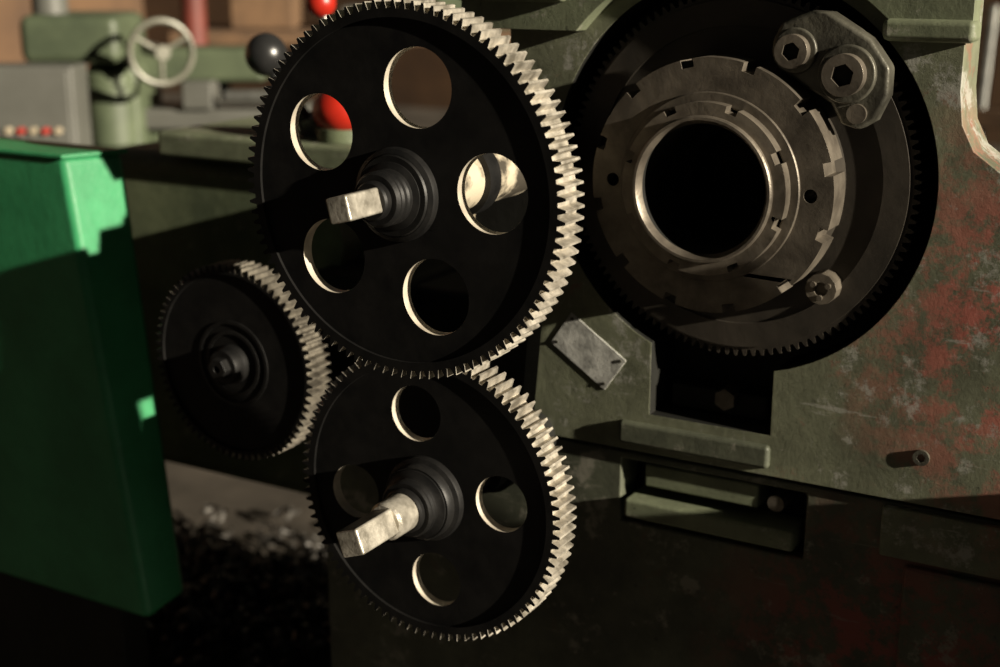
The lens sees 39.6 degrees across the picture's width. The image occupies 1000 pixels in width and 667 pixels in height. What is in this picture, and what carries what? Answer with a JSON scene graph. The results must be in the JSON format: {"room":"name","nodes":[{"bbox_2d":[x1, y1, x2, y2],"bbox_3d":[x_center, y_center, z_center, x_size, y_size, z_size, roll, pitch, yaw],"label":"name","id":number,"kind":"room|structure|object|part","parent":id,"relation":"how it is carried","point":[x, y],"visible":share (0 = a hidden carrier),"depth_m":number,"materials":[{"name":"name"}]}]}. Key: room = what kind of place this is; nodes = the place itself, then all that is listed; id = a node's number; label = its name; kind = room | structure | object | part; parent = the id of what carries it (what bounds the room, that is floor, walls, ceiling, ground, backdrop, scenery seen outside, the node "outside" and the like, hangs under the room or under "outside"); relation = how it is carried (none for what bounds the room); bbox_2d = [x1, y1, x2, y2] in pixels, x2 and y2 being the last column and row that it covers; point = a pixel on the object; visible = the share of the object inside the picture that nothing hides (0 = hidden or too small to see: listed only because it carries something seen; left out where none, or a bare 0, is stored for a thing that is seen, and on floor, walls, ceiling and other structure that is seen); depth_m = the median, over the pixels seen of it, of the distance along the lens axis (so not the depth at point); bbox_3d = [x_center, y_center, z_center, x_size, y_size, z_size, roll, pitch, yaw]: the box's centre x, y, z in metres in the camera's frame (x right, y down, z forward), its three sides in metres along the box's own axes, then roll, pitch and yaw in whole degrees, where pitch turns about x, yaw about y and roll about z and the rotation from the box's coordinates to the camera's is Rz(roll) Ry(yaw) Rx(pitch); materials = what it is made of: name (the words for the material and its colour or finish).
{"room":"metal workshop","nodes":[
{"label":"metal workshop","id":0,"kind":"room"},
{"bbox_2d":[0,0,144,69],"bbox_3d":[-6.172,-2.560,7.033,0.150,3.600,12.150,9,18,29],"label":"wall","id":1,"kind":"structure","parent":0,"point":[12,12],"depth_m":11.10,"materials":[{"name":"brown paint"}]},
{"bbox_2d":[142,0,999,144],"bbox_3d":[2.522,-3.066,8.873,13.000,3.600,0.150,9,18,29],"label":"wall","id":2,"kind":"structure","parent":0,"point":[420,78],"depth_m":11.04,"materials":[{"name":"brown paint"}]},
{"bbox_2d":[147,91,999,666],"bbox_3d":[-0.265,-0.001,4.710,13.000,0.100,13.000,9,18,29],"label":"floor","id":3,"kind":"structure","parent":0,"point":[248,504],"depth_m":3.08,"materials":[{"name":"concrete"}]},
{"bbox_2d":[0,62,92,145],"bbox_3d":[-1.221,-0.259,3.737,0.247,0.915,0.160,0,15,0],"label":"control box","id":4,"kind":"object","parent":3,"relation":"on","point":[40,101],"visible":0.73,"depth_m":3.58,"materials":[{"name":"grey paint"}]},
{"bbox_3d":[-1.221,-0.564,3.588,0.223,0.225,0.010,0,15,0],"label":"door","id":5,"kind":"part","parent":4,"relation":"part of","materials":[{"name":"grey paint"}]},
{"bbox_2d":[0,137,182,666],"bbox_3d":[-0.742,0.178,2.104,0.613,0.940,0.170,9,18,29],"label":"cover","id":6,"kind":"object","parent":3,"relation":"on","point":[89,551],"visible":1,"depth_m":1.96,"materials":[{"name":"metal"}]},
{"bbox_2d":[20,0,312,147],"bbox_3d":[-0.998,-0.467,4.105,0.870,1.120,0.600,0,15,0],"label":"machine","id":7,"kind":"object","parent":3,"relation":"on","point":[127,72],"visible":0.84,"depth_m":3.93,"materials":[{"name":"green paint"}]},
{"bbox_3d":[-1.273,-0.945,3.921,0.100,0.100,0.100,0,15,0],"label":"head motor","id":8,"kind":"part","parent":7,"relation":"part of","materials":[{"name":"grey paint"}]},
{"bbox_2d":[180,0,207,44],"bbox_3d":[-1.349,-1.953,5.959,0.110,3.000,0.110,9,18,29],"label":"post","id":9,"kind":"object","parent":3,"relation":"on","point":[193,12],"visible":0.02,"depth_m":6.08,"materials":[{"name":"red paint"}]},
{"bbox_2d":[145,504,330,666],"bbox_3d":[-0.487,0.460,2.632,1.029,0.112,0.755,9,18,29],"label":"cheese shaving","id":10,"kind":"object","parent":3,"relation":"on","point":[204,583],"visible":0.62,"depth_m":2.53,"materials":[{"name":"metal"}]},
{"bbox_2d":[169,0,510,101],"bbox_3d":[-0.228,-1.174,6.819,2.600,1.042,0.700,0,15,0],"label":"workbench","id":11,"kind":"object","parent":3,"relation":"on","point":[249,18],"visible":0.18,"depth_m":6.57,"materials":[{"name":"brown wood"}]},
{"bbox_3d":[-1.427,-1.132,7.142,0.080,0.790,0.080,0,15,0],"label":"leg","id":12,"kind":"part","parent":11,"relation":"part of","materials":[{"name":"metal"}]},
{"bbox_2d":[118,0,999,666],"bbox_3d":[0.063,0.040,1.701,1.840,1.420,0.735,9,18,29],"label":"lathe","id":13,"kind":"object","parent":3,"relation":"on","point":[833,501],"visible":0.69,"depth_m":1.46,"materials":[{"name":"green paint"}]},
{"bbox_2d":[156,259,331,460],"bbox_3d":[-0.293,0.030,1.581,0.228,0.228,0.088,9,18,29],"label":"gear","id":14,"kind":"object","parent":13,"relation":"attached to","point":[243,366],"visible":0.98,"depth_m":1.56,"materials":[{"name":"black metal"}]},
{"bbox_3d":[-0.300,-0.291,2.130,0.390,0.040,0.230,9,18,29],"label":"gearbox lid","id":15,"kind":"part","parent":13,"relation":"part of","materials":[{"name":"green paint"}]},
{"bbox_2d":[245,33,318,136],"bbox_3d":[-0.310,-0.360,2.034,0.121,0.158,0.062,-4,16,-14],"label":"lever","id":16,"kind":"object","parent":13,"relation":"on","point":[263,51],"visible":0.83,"depth_m":2.00,"materials":[{"name":"metal"}]},
{"bbox_3d":[-0.339,-0.404,2.014,0.062,0.062,0.062,9,18,29],"label":"knob","id":17,"kind":"part","parent":16,"relation":"part of","materials":[{"name":"black plastic"}]},
{"bbox_3d":[-0.302,-0.340,2.046,0.082,0.110,0.024,-7,17,-23],"label":"stem","id":18,"kind":"part","parent":16,"relation":"part of","materials":[{"name":"silver metal"}]},
{"bbox_2d":[305,0,351,143],"bbox_3d":[-0.224,-0.384,1.981,0.092,0.216,0.092,-13,20,-39],"label":"lever","id":19,"kind":"object","parent":13,"relation":"on","point":[334,127],"visible":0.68,"depth_m":1.96,"materials":[{"name":"red paint"}]},
{"bbox_3d":[-0.254,-0.468,1.963,0.044,0.044,0.044,9,18,29],"label":"knob","id":20,"kind":"part","parent":19,"relation":"part of","materials":[{"name":"red plastic"}]},
{"bbox_3d":[-0.122,0.069,1.585,0.371,0.144,0.028,9,18,29],"label":"quadrant arm","id":21,"kind":"part","parent":13,"relation":"part of","materials":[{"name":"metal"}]},
{"bbox_2d":[248,0,584,378],"bbox_3d":[-0.086,-0.130,1.248,0.278,0.334,0.278,-3,16,-10],"label":"gear","id":22,"kind":"object","parent":13,"relation":"attached to","point":[410,193],"visible":1,"depth_m":1.20,"materials":[{"name":"black metal"}]},
{"bbox_2d":[303,359,576,641],"bbox_3d":[-0.067,0.160,1.395,0.247,0.304,0.231,-3,16,-12],"label":"gear","id":23,"kind":"object","parent":13,"relation":"attached to","point":[430,490],"visible":0.91,"depth_m":1.36,"materials":[{"name":"black metal"}]},
{"bbox_3d":[0.006,-0.019,1.446,0.100,0.391,0.030,9,18,29],"label":"quadrant arm","id":24,"kind":"part","parent":13,"relation":"part of","materials":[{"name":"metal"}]},
{"bbox_2d":[551,313,625,389],"bbox_3d":[0.095,0.019,1.504,0.091,0.081,0.003,9,18,29],"label":"nameplate","id":25,"kind":"object","parent":13,"relation":"attached to","point":[575,339],"visible":1,"depth_m":1.50,"materials":[{"name":"metal"}]},
{"bbox_3d":[0.224,0.159,1.504,0.130,0.027,0.038,9,18,29],"label":"pocket plate","id":26,"kind":"part","parent":13,"relation":"part of","materials":[{"name":"green paint"}]},
{"bbox_2d":[625,486,805,550],"bbox_3d":[0.231,0.198,1.498,0.192,0.022,0.049,9,18,29],"label":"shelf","id":27,"kind":"object","parent":13,"relation":"attached to","point":[736,526],"depth_m":1.49,"materials":[{"name":"green metal"}]},
{"bbox_2d":[575,0,930,355],"bbox_3d":[0.259,-0.167,1.423,0.366,0.366,0.288,9,18,29],"label":"spindle assembly","id":28,"kind":"object","parent":13,"relation":"attached to","point":[837,225],"depth_m":1.33,"materials":[{"name":"metal"}]},
{"bbox_3d":[0.305,-0.242,1.272,0.109,0.104,0.064,9,18,29],"label":"clamp bracket","id":29,"kind":"part","parent":28,"relation":"part of","materials":[{"name":"grey metal"}]},
{"bbox_3d":[0.584,0.227,1.273,0.471,0.053,0.010,9,18,29],"label":"cabinet panel","id":30,"kind":"part","parent":13,"relation":"part of","materials":[{"name":"green paint"}]},
{"bbox_3d":[0.595,0.545,1.353,0.445,0.591,0.011,9,18,29],"label":"cabinet panel","id":31,"kind":"part","parent":13,"relation":"part of","materials":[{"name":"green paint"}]},
{"bbox_2d":[976,5,999,133],"bbox_3d":[2.147,-0.794,5.143,0.950,1.206,0.160,9,18,29],"label":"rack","id":32,"kind":"object","parent":3,"relation":"on","point":[988,117],"visible":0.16,"depth_m":5.27,"materials":[{"name":"metal"}]},
{"bbox_3d":[2.152,-0.782,5.155,0.950,0.070,0.080,9,18,29],"label":"rail","id":33,"kind":"part","parent":32,"relation":"part of","materials":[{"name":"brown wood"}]}
]}

